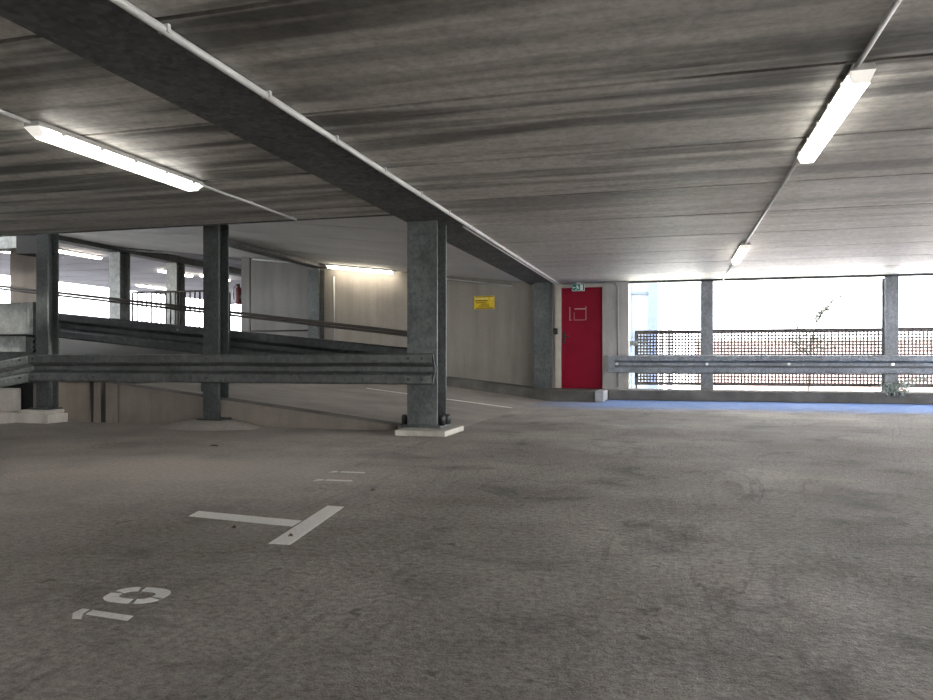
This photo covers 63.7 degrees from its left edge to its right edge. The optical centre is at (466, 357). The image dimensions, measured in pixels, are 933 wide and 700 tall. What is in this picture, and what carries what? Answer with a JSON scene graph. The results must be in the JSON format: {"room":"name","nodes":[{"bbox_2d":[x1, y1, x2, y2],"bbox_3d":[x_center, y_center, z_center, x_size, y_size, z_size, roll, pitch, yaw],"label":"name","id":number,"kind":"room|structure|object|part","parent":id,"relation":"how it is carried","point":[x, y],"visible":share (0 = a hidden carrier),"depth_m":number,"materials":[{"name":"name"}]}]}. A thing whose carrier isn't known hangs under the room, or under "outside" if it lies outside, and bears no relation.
{"room":"parking garage","nodes":[
{"label":"parking garage","id":0,"kind":"room"},
{"bbox_2d":[0,235,35,256],"bbox_3d":[-6.035,-1.530,9.698,1.600,0.440,0.280,0,0,15],"label":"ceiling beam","id":1,"kind":"structure","parent":0,"point":[25,245],"depth_m":9.44,"materials":[{"name":"concrete"}]},
{"bbox_2d":[10,251,35,302],"bbox_3d":[-5.823,-0.925,10.013,0.440,2.150,0.200,0,0,15],"label":"wall","id":2,"kind":"structure","parent":0,"point":[22,267],"depth_m":9.92,"materials":[{"name":"beige concrete"}]},
{"bbox_2d":[1,339,198,409],"bbox_3d":[-5.984,0.275,12.698,6.100,1.350,6.570,0,0,15],"label":"ramp","id":3,"kind":"object","parent":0,"point":[66,346],"visible":0.1,"depth_m":13.68,"materials":[{"name":"concrete"}]},
{"bbox_2d":[0,243,240,302],"bbox_3d":[-8.833,-2.720,21.983,11.260,0.300,33.670,0,0,15],"label":"ceiling","id":4,"kind":"structure","parent":0,"point":[73,269],"depth_m":22.31,"materials":[{"name":"concrete"}]},
{"bbox_2d":[59,249,101,258],"bbox_3d":[-9.437,-2.527,18.222,0.120,0.084,1.500,0,0,15],"label":"lamp","id":5,"kind":"object","parent":4,"relation":"attached to","point":[64,251],"visible":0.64,"depth_m":18.23,"materials":[{"name":"white plastic"}]},
{"bbox_2d":[59,235,240,276],"bbox_3d":[-7.230,-2.510,19.636,0.300,0.220,26.000,0,0,15],"label":"ceiling beam","id":6,"kind":"structure","parent":4,"relation":"attached to","point":[166,258],"depth_m":17.86,"materials":[{"name":"metal"}]},
{"bbox_2d":[136,284,165,289],"bbox_3d":[-11.193,-2.527,26.696,0.120,0.084,1.500,0,0,15],"label":"lamp","id":7,"kind":"object","parent":4,"relation":"attached to","point":[139,285],"visible":0.86,"depth_m":26.59,"materials":[{"name":"white plastic"}]},
{"bbox_2d":[158,269,192,276],"bbox_3d":[-8.655,-2.527,22.364,0.120,0.084,1.500,0,0,15],"label":"lamp","id":8,"kind":"object","parent":4,"relation":"attached to","point":[159,270],"visible":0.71,"depth_m":21.84,"materials":[{"name":"white plastic"}]},
{"bbox_2d":[0,16,388,234],"bbox_3d":[-6.267,-1.510,-0.940,6.420,0.220,18.850,0,0,15],"label":"ceiling","id":9,"kind":"structure","parent":0,"point":[45,187],"depth_m":5.43,"materials":[{"name":"concrete"}]},
{"bbox_2d":[0,109,30,123],"bbox_3d":[-3.123,-1.388,2.404,0.036,0.027,4.170,0,0,15],"label":"conduit","id":10,"kind":"object","parent":9,"relation":"attached to","point":[3,112],"visible":1,"depth_m":4.31,"materials":[{"name":"white plastic"}]},
{"bbox_2d":[23,120,203,190],"bbox_3d":[-2.350,-1.357,5.199,0.134,0.084,1.610,0,0,15],"label":"lamp","id":11,"kind":"object","parent":9,"relation":"attached to","point":[42,131],"visible":0.97,"depth_m":4.97,"materials":[{"name":"white plastic"}]},
{"bbox_2d":[0,214,392,236],"bbox_3d":[-3.768,-1.504,8.159,6.390,0.232,0.020,0,0,15],"label":"trim","id":12,"kind":"structure","parent":9,"relation":"attached to","point":[385,214],"depth_m":7.87,"materials":[{"name":"metal"}]},
{"bbox_2d":[203,184,296,220],"bbox_3d":[-1.920,-1.388,6.755,0.034,0.026,1.600,0,0,15],"label":"conduit","id":13,"kind":"object","parent":9,"relation":"attached to","point":[204,186],"visible":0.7,"depth_m":6.67,"materials":[{"name":"white plastic"}]},
{"bbox_2d":[33,381,397,429],"bbox_3d":[-2.955,0.454,8.416,4.620,0.593,0.070,0,0,15],"label":"wall","id":14,"kind":"structure","parent":0,"point":[103,402],"depth_m":8.53,"materials":[{"name":"beige concrete"}]},
{"bbox_2d":[0,334,35,382],"bbox_3d":[-5.734,-0.175,9.085,1.305,0.950,0.058,0,0,15],"label":"panel","id":15,"kind":"object","parent":14,"relation":"attached to","point":[11,346],"visible":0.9,"depth_m":8.96,"materials":[{"name":"metal"}]},
{"bbox_2d":[0,302,35,334],"bbox_3d":[-5.734,-0.468,9.050,1.325,0.385,0.070,0,0,15],"label":"panel","id":16,"kind":"object","parent":15,"relation":"attached to","point":[15,318],"visible":0.86,"depth_m":8.91,"materials":[{"name":"metal"}]},
{"bbox_2d":[105,382,401,425],"bbox_3d":[-2.928,0.421,8.401,4.680,0.562,0.085,0,0,15],"label":"trim","id":17,"kind":"structure","parent":14,"relation":"attached to","point":[119,383],"depth_m":8.15,"materials":[{"name":"concrete"}]},
{"bbox_2d":[241,257,319,337],"bbox_3d":[-3.814,-0.668,15.610,1.770,3.035,0.300,0,0,15],"label":"wall","id":18,"kind":"structure","parent":0,"point":[267,288],"depth_m":15.51,"materials":[{"name":"grey concrete"}]},
{"bbox_2d":[117,247,240,260],"bbox_3d":[-6.239,-2.401,16.467,3.600,0.698,0.120,0,0,15],"label":"trim","id":19,"kind":"structure","parent":18,"relation":"attached to","point":[120,248],"depth_m":16.51,"materials":[{"name":"metal"}]},
{"bbox_2d":[233,284,240,304],"bbox_3d":[-4.794,-1.347,15.850,0.243,0.435,0.140,0,0,15],"label":"fire extinguisher","id":20,"kind":"object","parent":18,"relation":"attached to","point":[238,289],"visible":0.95,"depth_m":15.80,"materials":[{"name":"red metal"}]},
{"bbox_2d":[252,258,294,263],"bbox_3d":[-3.789,-1.976,15.437,1.374,0.188,0.032,0,0,15],"label":"conduit","id":21,"kind":"object","parent":18,"relation":"attached to","point":[252,258],"visible":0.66,"depth_m":15.48,"materials":[{"name":"white plastic"}]},
{"bbox_2d":[250,330,307,331],"bbox_3d":[-3.826,-0.560,15.437,1.400,0.030,0.032,0,0,15],"label":"wall rail","id":22,"kind":"object","parent":18,"relation":"attached to","point":[250,330],"visible":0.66,"depth_m":15.47,"materials":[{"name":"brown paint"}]},
{"bbox_2d":[59,216,522,281],"bbox_3d":[-4.330,-2.114,12.111,9.600,1.404,7.280,0,0,15],"label":"ceiling","id":23,"kind":"structure","parent":0,"point":[380,241],"depth_m":11.65,"materials":[{"name":"concrete"}]},
{"bbox_2d":[229,239,325,268],"bbox_3d":[-3.442,-1.893,13.505,0.230,0.150,3.600,0,0,15],"label":"ceiling beam","id":24,"kind":"structure","parent":23,"relation":"attached to","point":[235,244],"depth_m":13.32,"materials":[{"name":"metal"}]},
{"bbox_2d":[325,264,396,273],"bbox_3d":[-2.092,-1.759,14.812,1.484,0.246,0.124,0,0,15],"label":"lamp","id":25,"kind":"object","parent":23,"relation":"attached to","point":[331,266],"visible":1,"depth_m":14.76,"materials":[{"name":"white plastic"}]},
{"bbox_2d":[308,269,323,338],"bbox_3d":[-3.019,-0.857,15.090,0.240,1.833,0.240,0,0,15],"label":"steel column","id":26,"kind":"structure","parent":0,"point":[315,276],"depth_m":14.98,"materials":[{"name":"grey metal"}]},
{"bbox_2d":[139,382,544,428],"bbox_3d":[-1.164,0.626,11.366,3.900,0.648,6.570,0,0,15],"label":"ramp","id":27,"kind":"object","parent":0,"point":[346,399],"visible":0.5,"depth_m":9.84,"materials":[{"name":"concrete"}]},
{"bbox_2d":[0,285,406,336],"bbox_3d":[-4.878,-0.320,9.379,9.204,2.042,0.118,0,0,15],"label":"handrail","id":28,"kind":"object","parent":27,"relation":"on","point":[2,287],"visible":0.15,"depth_m":8.72,"materials":[{"name":"grey metal"}]},
{"bbox_2d":[59,313,406,390],"bbox_3d":[-4.788,-0.138,9.274,9.030,1.678,0.194,0,0,15],"label":"guard rail","id":29,"kind":"object","parent":27,"relation":"on","point":[164,336],"visible":0.56,"depth_m":8.80,"materials":[{"name":"metal"}]},
{"bbox_3d":[-4.843,-0.384,9.244,8.940,1.186,0.085,0,0,15],"label":"rail","id":30,"kind":"part","parent":29,"relation":"part of","materials":[{"name":"metal"}]},
{"bbox_2d":[366,388,511,407],"bbox_3d":[-0.440,0.602,11.358,2.300,0.272,0.060,0,0,15],"label":"line marking","id":31,"kind":"object","parent":27,"relation":"on","point":[366,388],"visible":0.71,"depth_m":11.25,"materials":[{"name":"white paint"}]},
{"bbox_2d":[320,267,552,387],"bbox_3d":[-0.669,-0.566,14.751,4.750,2.832,0.220,0,0,15],"label":"wall","id":32,"kind":"structure","parent":0,"point":[497,344],"depth_m":14.47,"materials":[{"name":"concrete"}]},
{"bbox_2d":[333,277,334,339],"bbox_3d":[-2.675,-0.897,15.171,0.034,1.494,0.036,0,0,15],"label":"conduit","id":33,"kind":"object","parent":32,"relation":"attached to","point":[333,277],"visible":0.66,"depth_m":15.16,"materials":[{"name":"grey plastic"}]},
{"bbox_2d":[446,278,511,286],"bbox_3d":[-0.078,-1.489,14.453,1.953,0.277,0.024,0,0,15],"label":"conduit","id":34,"kind":"object","parent":32,"relation":"attached to","point":[446,278],"visible":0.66,"depth_m":14.36,"materials":[{"name":"white plastic"}]},
{"bbox_2d":[474,296,494,308],"bbox_3d":[0.340,-1.060,14.350,0.400,0.250,0.014,0,0,15],"label":"warning sign","id":35,"kind":"object","parent":32,"relation":"attached to","point":[480,302],"visible":1,"depth_m":14.34,"materials":[{"name":"yellow plastic"}]},
{"bbox_2d":[0,399,932,699],"bbox_3d":[0.024,0.875,1.212,17.400,0.250,26.350,0,0,15],"label":"floor","id":36,"kind":"structure","parent":0,"point":[608,549],"depth_m":2.77,"materials":[{"name":"concrete"}]},
{"bbox_2d":[0,411,19,423],"bbox_3d":[-5.831,0.690,8.858,1.240,0.120,0.530,0,0,15],"label":"block","id":37,"kind":"object","parent":36,"relation":"on","point":[5,416],"visible":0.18,"depth_m":8.63,"materials":[{"name":"concrete"}]},
{"bbox_2d":[0,388,20,410],"bbox_3d":[-5.855,0.495,9.072,1.080,0.270,0.110,0,0,15],"label":"parapet block","id":38,"kind":"object","parent":37,"relation":"on","point":[10,398],"visible":0.9,"depth_m":8.91,"materials":[{"name":"concrete"}]},
{"bbox_2d":[16,234,67,423],"bbox_3d":[-4.946,-0.583,8.794,0.460,2.666,0.358,0,0,15],"label":"steel column","id":39,"kind":"structure","parent":36,"relation":"on","point":[47,410],"depth_m":8.76,"materials":[{"name":"metal"}]},
{"bbox_2d":[0,355,33,387],"bbox_3d":[-5.691,0.226,8.903,1.285,0.518,0.110,0,0,15],"label":"guard rail","id":40,"kind":"object","parent":39,"relation":"attached to","point":[14,371],"visible":1,"depth_m":8.78,"materials":[{"name":"metal"}]},
{"bbox_3d":[-4.928,0.590,8.836,0.268,0.020,0.268,0,0,15],"label":"plate","id":41,"kind":"part","parent":39,"relation":"part of","materials":[{"name":"metal"}]},
{"bbox_2d":[72,587,170,620],"bbox_3d":[-1.047,0.749,2.301,0.195,0.001,0.303,0,0,6],"label":"bay number","id":42,"kind":"object","parent":36,"relation":"on","point":[160,592],"visible":1,"depth_m":2.32,"materials":[{"name":"white paint"}]},
{"bbox_2d":[159,419,262,430],"bbox_3d":[-2.797,0.712,8.049,1.240,0.076,0.546,0,0,15],"label":"skirt","id":43,"kind":"object","parent":36,"relation":"on","point":[199,425],"visible":0.94,"depth_m":7.93,"materials":[{"name":"grey concrete"}]},
{"bbox_2d":[196,225,231,420],"bbox_3d":[-2.750,-0.489,8.249,0.296,2.328,0.296,0,0,15],"label":"steel column","id":44,"kind":"structure","parent":43,"relation":"on","point":[215,237],"depth_m":8.17,"materials":[{"name":"grey metal"}]},
{"bbox_3d":[-2.750,0.665,8.249,0.296,0.020,0.296,0,0,15],"label":"plate","id":45,"kind":"part","parent":44,"relation":"part of","materials":[{"name":"metal"}]},
{"bbox_2d":[190,505,342,544],"bbox_3d":[-0.999,0.749,3.445,0.680,0.001,0.796,0,0,7],"label":"bay marking","id":46,"kind":"object","parent":36,"relation":"on","point":[305,526],"visible":1,"depth_m":3.46,"materials":[{"name":"white paint"}]},
{"bbox_3d":[-1.044,0.749,3.508,0.626,0.001,0.117,0,0,22],"label":"stem","id":47,"kind":"part","parent":46,"relation":"part of","materials":[{"name":"white paint"}]},
{"bbox_2d":[313,471,364,481],"bbox_3d":[-0.799,0.749,4.761,0.240,0.001,0.407,0,0,6],"label":"bay number","id":48,"kind":"object","parent":36,"relation":"on","point":[332,471],"visible":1,"depth_m":4.62,"materials":[{"name":"white paint"}]},
{"bbox_2d":[395,220,463,436],"bbox_3d":[-0.393,-0.312,7.521,0.585,2.124,0.688,0,0,15],"label":"steel column","id":49,"kind":"structure","parent":36,"relation":"on","point":[426,416],"depth_m":7.52,"materials":[{"name":"metal"}]},
{"bbox_2d":[29,352,435,384],"bbox_3d":[-2.685,0.108,8.079,4.929,0.326,0.096,0,0,15],"label":"guard rail","id":50,"kind":"object","parent":49,"relation":"attached to","point":[415,368],"visible":1,"depth_m":7.99,"materials":[{"name":"metal"}]},
{"bbox_3d":[-0.402,0.685,7.663,0.418,0.020,0.418,0,0,15],"label":"plate","id":51,"kind":"part","parent":49,"relation":"part of","materials":[{"name":"metal"}]},
{"bbox_2d":[446,376,607,401],"bbox_3d":[-1.177,0.337,14.248,7.540,0.925,1.120,0,0,15],"label":"kerb","id":52,"kind":"object","parent":36,"relation":"on","point":[552,394],"visible":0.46,"depth_m":13.51,"materials":[{"name":"concrete"}]},
{"bbox_2d":[534,283,551,388],"bbox_3d":[1.411,-0.402,13.850,0.290,1.944,0.290,0,0,15],"label":"steel column","id":53,"kind":"structure","parent":52,"relation":"on","point":[542,292],"depth_m":13.71,"materials":[{"name":"grey metal"}]},
{"bbox_2d":[595,389,607,401],"bbox_3d":[2.351,0.656,13.097,0.155,0.188,0.820,0,0,15],"label":"kerb","id":54,"kind":"object","parent":36,"relation":"on","point":[601,395],"visible":1,"depth_m":12.71,"materials":[{"name":"white concrete"}]},
{"bbox_2d":[608,389,932,403],"bbox_3d":[7.163,0.660,12.571,9.390,0.180,0.650,0,0,15],"label":"kerb","id":55,"kind":"object","parent":36,"relation":"on","point":[806,396],"visible":0.84,"depth_m":12.79,"materials":[{"name":"concrete"}]},
{"bbox_2d":[701,281,712,389],"bbox_3d":[4.309,-0.397,13.463,0.210,1.934,0.210,0,0,15],"label":"steel column","id":56,"kind":"structure","parent":55,"relation":"on","point":[706,286],"depth_m":13.36,"materials":[{"name":"grey metal"}]},
{"bbox_2d":[607,355,932,373],"bbox_3d":[7.095,0.110,12.476,9.370,0.310,0.206,0,0,15],"label":"guard rail","id":57,"kind":"object","parent":56,"relation":"attached to","point":[791,364],"visible":1,"depth_m":12.88,"materials":[{"name":"metal"}]},
{"bbox_3d":[2.622,0.110,13.616,0.140,0.300,0.020,0,0,15],"label":"plate","id":58,"kind":"part","parent":57,"relation":"part of","materials":[{"name":"metal"}]},
{"bbox_2d":[882,276,898,391],"bbox_3d":[7.153,-0.397,12.678,0.210,1.934,0.210,0,0,15],"label":"steel column","id":59,"kind":"structure","parent":55,"relation":"on","point":[890,285],"depth_m":12.58,"materials":[{"name":"grey metal"}]},
{"bbox_2d":[879,376,925,396],"bbox_3d":[7.151,0.476,12.280,0.723,0.366,0.282,0,0,15],"label":"shrub","id":60,"kind":"object","parent":55,"relation":"on","point":[892,388],"visible":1,"depth_m":12.28,"materials":[{"name":"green plant"}]},
{"bbox_2d":[127,0,932,282],"bbox_3d":[3.340,-1.510,0.296,10.520,0.220,26.350,0,0,15],"label":"ceiling","id":61,"kind":"structure","parent":0,"point":[589,140],"depth_m":4.28,"materials":[{"name":"concrete"}]},
{"bbox_2d":[572,282,584,290],"bbox_3d":[2.062,-1.317,13.842,0.230,0.164,0.038,0,0,15],"label":"exit sign","id":62,"kind":"object","parent":61,"relation":"attached to","point":[578,286],"visible":1,"depth_m":13.82,"materials":[{"name":"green plastic"}]},
{"bbox_2d":[731,242,750,263],"bbox_3d":[3.589,-1.357,9.850,0.134,0.084,1.600,0,0,15],"label":"lamp","id":63,"kind":"object","parent":61,"relation":"attached to","point":[743,248],"visible":1,"depth_m":9.51,"materials":[{"name":"white plastic"}]},
{"bbox_2d":[732,246,748,263],"bbox_3d":[3.589,-1.340,9.850,0.110,0.050,1.490,0,0,15],"label":"diffuser","id":64,"kind":"object","parent":63,"relation":"attached to","point":[741,251],"depth_m":9.63,"materials":[{"name":"white plastic"}]},
{"bbox_2d":[745,159,798,243],"bbox_3d":[2.831,-1.388,7.108,0.036,0.027,4.070,0,0,15],"label":"conduit","id":65,"kind":"object","parent":61,"relation":"attached to","point":[784,181],"visible":0.85,"depth_m":6.41,"materials":[{"name":"white plastic"}]},
{"bbox_2d":[629,273,932,283],"bbox_3d":[7.333,-1.381,12.550,9.050,0.033,0.100,0,0,15],"label":"trim","id":66,"kind":"structure","parent":61,"relation":"attached to","point":[926,274],"depth_m":13.02,"materials":[{"name":"metal"}]},
{"bbox_2d":[796,62,876,162],"bbox_3d":[2.098,-1.357,4.343,0.134,0.084,1.630,0,0,15],"label":"lamp","id":67,"kind":"object","parent":61,"relation":"attached to","point":[854,83],"visible":1,"depth_m":4.01,"materials":[{"name":"white plastic"}]},
{"bbox_2d":[854,0,901,68],"bbox_3d":[1.274,-1.384,1.474,0.036,0.027,4.320,0,0,15],"label":"conduit","id":68,"kind":"object","parent":61,"relation":"attached to","point":[896,3],"visible":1,"depth_m":3.17,"materials":[{"name":"white plastic"}]},
{"bbox_2d":[553,283,586,387],"bbox_3d":[2.114,-0.275,14.143,0.940,2.250,0.310,0,0,15],"label":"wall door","id":69,"kind":"structure","parent":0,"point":[559,283],"depth_m":14.11,"materials":[{"name":"concrete"}]},
{"bbox_2d":[555,284,602,388],"bbox_3d":[2.099,-0.405,13.981,0.887,1.950,0.131,0,0,15],"label":"door","id":70,"kind":"structure","parent":69,"relation":"attached to","point":[578,314],"depth_m":13.99,"materials":[{"name":"red paint"}]},
{"bbox_2d":[603,281,629,389],"bbox_3d":[2.777,-0.325,13.913,0.460,2.150,0.400,0,0,15],"label":"wall pier","id":71,"kind":"object","parent":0,"point":[609,290],"visible":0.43,"depth_m":13.73,"materials":[{"name":"concrete"}]},
{"bbox_2d":[562,282,618,386],"bbox_3d":[2.280,-0.432,13.824,1.030,1.923,0.032,0,0,15],"label":"conduit","id":72,"kind":"object","parent":71,"relation":"attached to","point":[582,282],"visible":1,"depth_m":13.68,"materials":[{"name":"grey plastic"}]},
{"bbox_3d":[2.349,-0.375,14.317,1.500,2.650,0.150,0,0,15],"label":"wall","id":73,"kind":"structure","parent":0,"visible":0},
{"bbox_2d":[630,341,637,345],"bbox_3d":[3.135,-0.275,14.123,0.160,0.090,0.055,0,0,15],"label":"bracket","id":74,"kind":"object","parent":73,"relation":"attached to","point":[632,343],"visible":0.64,"depth_m":14.09,"materials":[{"name":"metal"}]},
{"bbox_3d":[-9.056,-0.275,21.178,11.260,0.250,32.000,0,0,15],"label":"floor","id":75,"kind":"structure","parent":0,"visible":0},
{"bbox_2d":[109,252,129,319],"bbox_3d":[-7.918,-1.400,17.149,0.300,2.000,0.340,0,0,15],"label":"steel column","id":76,"kind":"structure","parent":75,"relation":"on","point":[119,263],"depth_m":17.02,"materials":[{"name":"grey metal"}]},
{"bbox_2d":[166,263,184,324],"bbox_3d":[-7.385,-1.400,19.077,0.300,2.000,0.340,0,0,15],"label":"steel column","id":77,"kind":"structure","parent":75,"relation":"on","point":[175,273],"depth_m":18.94,"materials":[{"name":"grey metal"}]},
{"bbox_2d":[132,290,235,329],"bbox_3d":[-6.121,-0.961,16.817,3.282,1.122,0.195,0,0,19],"label":"railing","id":78,"kind":"object","parent":75,"relation":"on","point":[180,291],"visible":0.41,"depth_m":16.98,"materials":[{"name":"grey metal"}]},
{"bbox_3d":[-7.677,-0.950,17.269,0.041,1.100,0.041,0,0,38],"label":"post","id":79,"kind":"part","parent":78,"relation":"part of","materials":[{"name":"grey metal"}]},
{"bbox_3d":[-0.068,-1.710,1.160,17.650,0.180,26.600,0,0,15],"label":"deck","id":80,"kind":"object","parent":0,"visible":0},
{"bbox_2d":[0,0,554,284],"bbox_3d":[-2.012,-1.492,1.542,0.520,0.235,25.900,0,0,15],"label":"ceiling beam","id":81,"kind":"structure","parent":80,"relation":"attached to","point":[102,33],"depth_m":3.95,"materials":[{"name":"metal"}]},
{"bbox_2d":[109,0,558,284],"bbox_3d":[-0.929,-1.379,4.381,0.050,0.041,19.750,0,0,15],"label":"conduit","id":82,"kind":"object","parent":81,"relation":"attached to","point":[165,29],"visible":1,"depth_m":3.97,"materials":[{"name":"white plastic"}]},
{"bbox_2d":[462,226,555,284],"bbox_3d":[0.812,-1.364,10.851,0.020,0.019,6.350,0,0,15],"label":"conduit","id":83,"kind":"object","parent":81,"relation":"attached to","point":[466,228],"visible":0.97,"depth_m":9.57,"materials":[{"name":"white plastic"}]},
{"label":"outside","id":84,"kind":"structure","parent":0,"visible":0},
{"bbox_2d":[658,374,928,391],"bbox_3d":[36.123,1.010,33.850,68.400,0.280,55.500,0,0,15],"label":"ground","id":85,"kind":"structure","parent":84,"point":[664,386],"depth_m":22.93,"materials":[{"name":"grey concrete"}]},
{"bbox_2d":[630,283,672,388],"bbox_3d":[3.486,-3.690,23.936,5.967,9.120,8.000,0,0,15],"label":"office building","id":86,"kind":"structure","parent":85,"relation":"on","point":[643,296],"depth_m":19.45,"materials":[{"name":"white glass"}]},
{"bbox_3d":[3.230,-3.690,24.111,5.380,9.120,7.800,0,0,15],"label":"glass","id":87,"kind":"part","parent":86,"relation":"part of","materials":[{"name":"clear glass"}]},
{"bbox_3d":[4.867,-3.690,19.560,0.240,9.120,0.300,0,0,15],"label":"corner post","id":88,"kind":"part","parent":86,"relation":"part of","materials":[{"name":"white metal"}]},
{"bbox_2d":[635,330,700,388],"bbox_3d":[3.806,0.176,13.986,1.315,1.387,0.050,0,0,15],"label":"mesh screen","id":89,"kind":"object","parent":85,"relation":"on","point":[640,332],"visible":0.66,"depth_m":13.99,"materials":[{"name":"metal"}]},
{"bbox_2d":[713,328,881,386],"bbox_3d":[5.886,0.173,13.412,2.960,1.394,0.050,0,0,15],"label":"mesh screen","id":90,"kind":"object","parent":85,"relation":"on","point":[808,330],"visible":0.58,"depth_m":13.38,"materials":[{"name":"metal"}]},
{"bbox_2d":[784,291,843,389],"bbox_3d":[7.218,-0.275,15.661,1.190,2.291,0.628,0,0,15],"label":"sapling","id":91,"kind":"object","parent":85,"relation":"on","point":[826,308],"visible":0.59,"depth_m":15.60,"materials":[{"name":"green plant"}]},
{"bbox_2d":[696,339,932,391],"bbox_3d":[11.973,0.185,19.671,11.500,1.370,0.400,0,0,15],"label":"brick wall","id":92,"kind":"structure","parent":85,"relation":"on","point":[697,386],"depth_m":20.23,"materials":[{"name":"brick"}]},
{"bbox_2d":[899,327,932,387],"bbox_3d":[8.690,0.170,12.636,2.780,1.400,0.050,0,0,15],"label":"mesh screen","id":93,"kind":"object","parent":85,"relation":"on","point":[901,329],"visible":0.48,"depth_m":12.89,"materials":[{"name":"metal"}]}
]}

